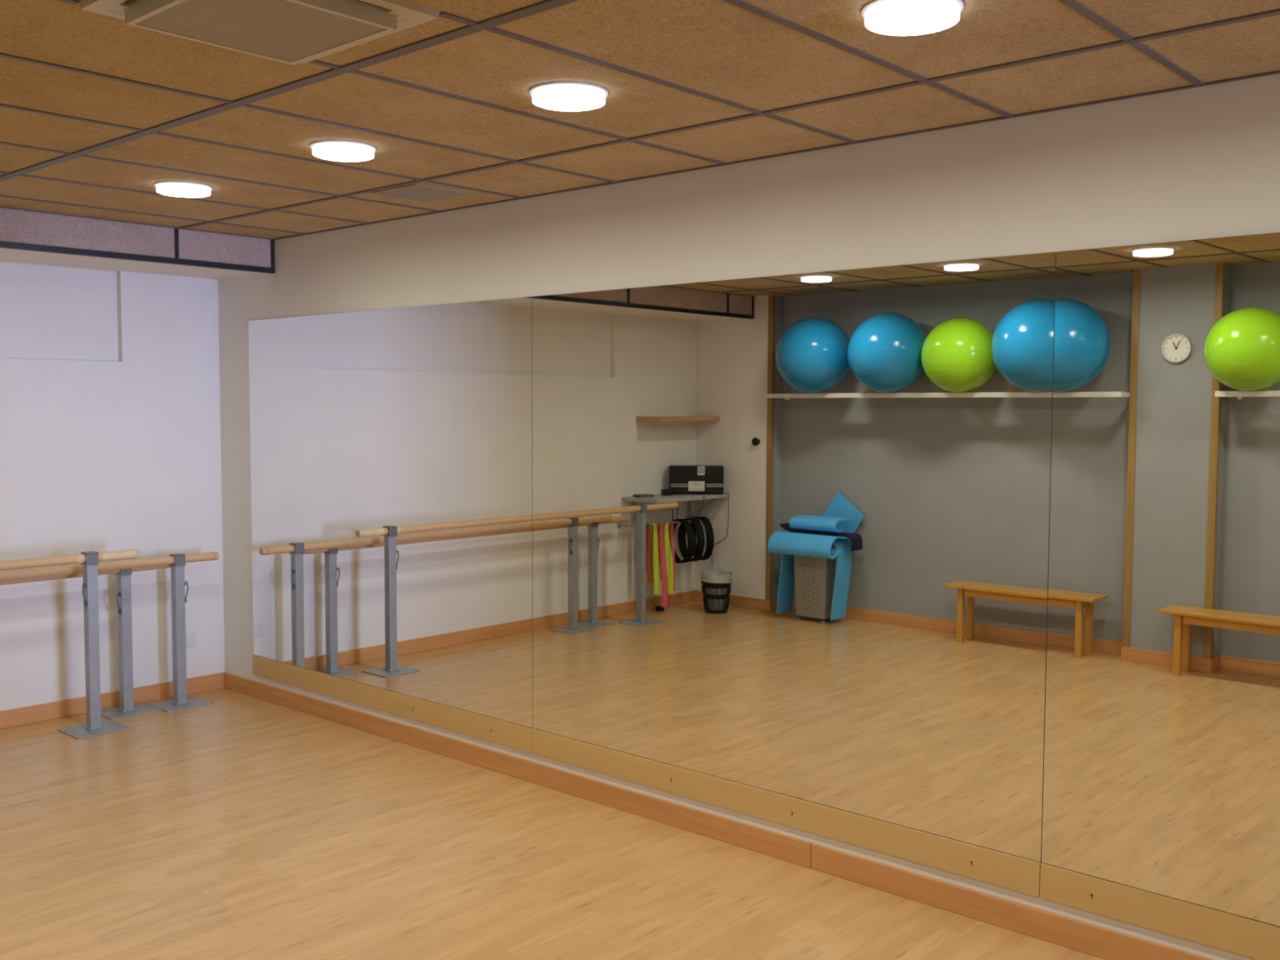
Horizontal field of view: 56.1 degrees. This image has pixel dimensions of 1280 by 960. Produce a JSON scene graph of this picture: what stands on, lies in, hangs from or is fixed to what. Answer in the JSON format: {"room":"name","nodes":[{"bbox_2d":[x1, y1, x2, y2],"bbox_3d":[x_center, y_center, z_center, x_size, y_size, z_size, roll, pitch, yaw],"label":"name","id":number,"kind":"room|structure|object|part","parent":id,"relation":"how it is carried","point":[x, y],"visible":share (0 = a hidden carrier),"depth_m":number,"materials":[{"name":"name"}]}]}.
{"room":"dance studio","nodes":[
{"label":"dance studio","id":0,"kind":"room"},
{"bbox_2d":[0,260,224,711],"bbox_3d":[-4.378,0.043,5.734,0.160,2.760,5.050,3,5,42],"label":"wall","id":1,"kind":"structure","parent":0,"point":[110,396],"depth_m":7.02,"materials":[{"name":"white paint"}]},
{"bbox_2d":[0,671,225,728],"bbox_3d":[-4.207,1.368,5.879,0.015,0.098,4.720,3,5,42],"label":"baseboard","id":2,"kind":"structure","parent":1,"relation":"attached to","point":[75,706],"depth_m":7.04,"materials":[{"name":"brown wood"}]},
{"bbox_2d":[185,632,195,647],"bbox_3d":[-2.788,0.992,7.442,0.012,0.082,0.082,3,5,42],"label":"power outlet","id":3,"kind":"object","parent":1,"relation":"attached to","point":[190,637],"visible":0.75,"depth_m":7.45,"materials":[{"name":"white plastic"}]},
{"bbox_2d":[186,636,193,644],"bbox_3d":[-2.785,0.992,7.439,0.002,0.042,0.042,3,5,42],"label":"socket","id":4,"kind":"object","parent":3,"relation":"attached to","point":[189,639],"depth_m":7.44,"materials":[{"name":"white plastic"}]},
{"bbox_2d":[0,687,1106,959],"bbox_3d":[-0.941,1.665,2.820,9.220,0.100,5.170,3,5,42],"label":"floor","id":5,"kind":"structure","parent":0,"point":[237,826],"depth_m":4.62,"materials":[{"name":"brown wood"}]},
{"bbox_2d":[0,549,137,738],"bbox_3d":[-3.913,0.943,5.591,0.260,0.985,3.230,3,5,42],"label":"ballet barre","id":6,"kind":"object","parent":5,"relation":"on","point":[94,726],"visible":1,"depth_m":6.57,"materials":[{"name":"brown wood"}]},
{"bbox_3d":[-3.009,0.912,6.599,0.058,0.915,0.058,3,5,42],"label":"post","id":7,"kind":"part","parent":6,"relation":"part of","materials":[{"name":"grey metal"}]},
{"bbox_3d":[-3.010,1.367,6.627,0.260,0.018,0.288,3,5,42],"label":"plate","id":8,"kind":"part","parent":6,"relation":"part of","materials":[{"name":"grey paint"}]},
{"bbox_2d":[0,564,170,719],"bbox_3d":[-3.871,0.972,6.012,0.260,0.875,3.200,3,5,42],"label":"ballet barre","id":9,"kind":"object","parent":5,"relation":"on","point":[127,708],"visible":0.87,"depth_m":6.97,"materials":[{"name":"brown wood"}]},
{"bbox_3d":[-2.993,0.943,6.991,0.058,0.805,0.058,3,5,42],"label":"post","id":10,"kind":"part","parent":9,"relation":"part of","materials":[{"name":"grey metal"}]},
{"bbox_3d":[-2.995,1.344,7.015,0.260,0.018,0.288,3,5,42],"label":"plate","id":11,"kind":"part","parent":9,"relation":"part of","materials":[{"name":"grey paint"}]},
{"bbox_2d":[0,551,218,712],"bbox_3d":[-3.647,0.949,6.166,0.260,0.905,3.200,3,5,42],"label":"ballet barre","id":12,"kind":"object","parent":5,"relation":"on","point":[177,562],"visible":1,"depth_m":7.13,"materials":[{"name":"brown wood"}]},
{"bbox_3d":[-2.749,0.918,7.167,0.058,0.835,0.058,3,5,42],"label":"post","id":13,"kind":"part","parent":12,"relation":"part of","materials":[{"name":"grey metal"}]},
{"bbox_3d":[-2.751,1.334,7.192,0.260,0.018,0.288,3,5,42],"label":"plate","id":14,"kind":"part","parent":12,"relation":"part of","materials":[{"name":"grey paint"}]},
{"bbox_2d":[0,0,1279,238],"bbox_3d":[-0.930,-1.190,2.647,9.220,0.100,5.170,3,5,42],"label":"ceiling","id":15,"kind":"structure","parent":0,"point":[722,49],"depth_m":3.69,"materials":[{"name":"brown wood"}]},
{"bbox_2d":[0,207,275,279],"bbox_3d":[-3.959,-1.225,5.508,0.655,0.198,4.720,3,5,42],"label":"soffit","id":16,"kind":"structure","parent":15,"relation":"attached to","point":[25,236],"depth_m":6.48,"materials":[{"name":"white paint"}]},
{"bbox_2d":[154,181,212,197],"bbox_3d":[-2.030,-1.290,5.345,0.244,0.033,0.244,3,5,42],"label":"recessed light","id":17,"kind":"object","parent":15,"relation":"in","point":[173,188],"visible":1,"depth_m":5.30,"materials":[{"name":"white plastic"}]},
{"bbox_2d":[80,0,439,64],"bbox_3d":[-0.926,-1.134,2.943,0.604,0.048,0.616,3,5,42],"label":"air conditioner","id":18,"kind":"object","parent":15,"relation":"attached to","point":[291,32],"visible":1,"depth_m":2.93,"materials":[{"name":"white plastic"}]},
{"bbox_2d":[137,0,385,61],"bbox_3d":[-0.926,-1.126,2.944,0.432,0.028,0.432,3,5,42],"label":"grille","id":19,"kind":"object","parent":18,"relation":"attached to","point":[277,30],"depth_m":2.93,"materials":[{"name":"grey plastic"}]},
{"bbox_2d":[309,140,376,161],"bbox_3d":[-1.118,-1.237,4.528,0.244,0.033,0.244,3,5,42],"label":"recessed light","id":20,"kind":"object","parent":15,"relation":"in","point":[331,150],"visible":1,"depth_m":4.49,"materials":[{"name":"white plastic"}]},
{"bbox_2d":[370,183,470,202],"bbox_3d":[-1.000,-1.308,5.481,0.330,0.007,0.310,3,5,42],"label":"ceiling vent","id":21,"kind":"object","parent":15,"relation":"in","point":[416,192],"visible":1,"depth_m":5.46,"materials":[{"name":"grey metal"}]},
{"bbox_2d":[528,81,608,111],"bbox_3d":[-0.221,-1.185,3.725,0.244,0.033,0.244,3,5,42],"label":"recessed light","id":22,"kind":"object","parent":15,"relation":"in","point":[566,96],"visible":1,"depth_m":3.69,"materials":[{"name":"white plastic"}]},
{"bbox_2d":[0,0,1279,239],"bbox_3d":[-0.673,-1.124,2.447,8.365,0.006,4.890,3,5,42],"label":"grid","id":23,"kind":"object","parent":15,"relation":"attached to","point":[489,24],"visible":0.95,"depth_m":3.85,"materials":[{"name":"paint"}]},
{"bbox_2d":[861,0,964,35],"bbox_3d":[0.664,-1.134,2.934,0.244,0.033,0.244,3,5,42],"label":"recessed light","id":24,"kind":"object","parent":15,"relation":"in","point":[886,17],"visible":1,"depth_m":2.92,"materials":[{"name":"white plastic"}]},
{"bbox_2d":[217,73,1279,959],"bbox_3d":[0.750,0.130,4.610,9.220,2.760,0.120,3,5,42],"label":"wall","id":25,"kind":"structure","parent":0,"point":[1201,162],"depth_m":4.57,"materials":[{"name":"white paint"}]},
{"bbox_2d":[248,296,533,728],"bbox_3d":[-1.436,0.109,6.487,2.500,2.035,0.006,3,5,42],"label":"wall mirror","id":26,"kind":"object","parent":25,"relation":"attached to","point":[391,449],"visible":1,"depth_m":6.33,"materials":[{"name":"silver glass"}]},
{"bbox_2d":[252,654,533,752],"bbox_3d":[-1.442,1.186,6.549,2.501,0.117,0.016,3,5,42],"label":"trim board","id":27,"kind":"object","parent":25,"relation":"attached to","point":[500,731],"visible":1,"depth_m":6.39,"materials":[{"name":"laminate"}]},
{"bbox_2d":[223,672,1213,959],"bbox_3d":[0.714,1.462,4.628,8.984,0.098,0.016,3,5,42],"label":"baseboard","id":28,"kind":"structure","parent":25,"relation":"attached to","point":[1071,933],"depth_m":4.79,"materials":[{"name":"brown wood"}]},
{"bbox_2d":[531,728,1041,897],"bbox_3d":[0.419,1.294,4.883,2.497,0.117,0.016,3,5,42],"label":"trim board","id":29,"kind":"object","parent":25,"relation":"attached to","point":[1000,868],"visible":1,"depth_m":4.67,"materials":[{"name":"laminate"}]},
{"bbox_2d":[532,252,1056,862],"bbox_3d":[0.426,0.217,4.821,2.496,2.035,0.006,3,5,42],"label":"wall mirror","id":30,"kind":"object","parent":25,"relation":"attached to","point":[790,533],"visible":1,"depth_m":4.61,"materials":[{"name":"silver glass"}]},
{"bbox_2d":[1040,862,1279,959],"bbox_3d":[2.280,1.402,3.217,2.497,0.117,0.016,3,5,42],"label":"trim board","id":31,"kind":"object","parent":25,"relation":"attached to","point":[1228,931],"visible":1,"depth_m":3.78,"materials":[{"name":"laminate"}]},
{"bbox_2d":[1041,232,1279,926],"bbox_3d":[2.275,0.326,3.143,2.496,2.035,0.006,3,5,43],"label":"wall mirror","id":32,"kind":"object","parent":25,"relation":"attached to","point":[1162,776],"visible":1,"depth_m":3.73,"materials":[{"name":"silver glass"}]}
]}

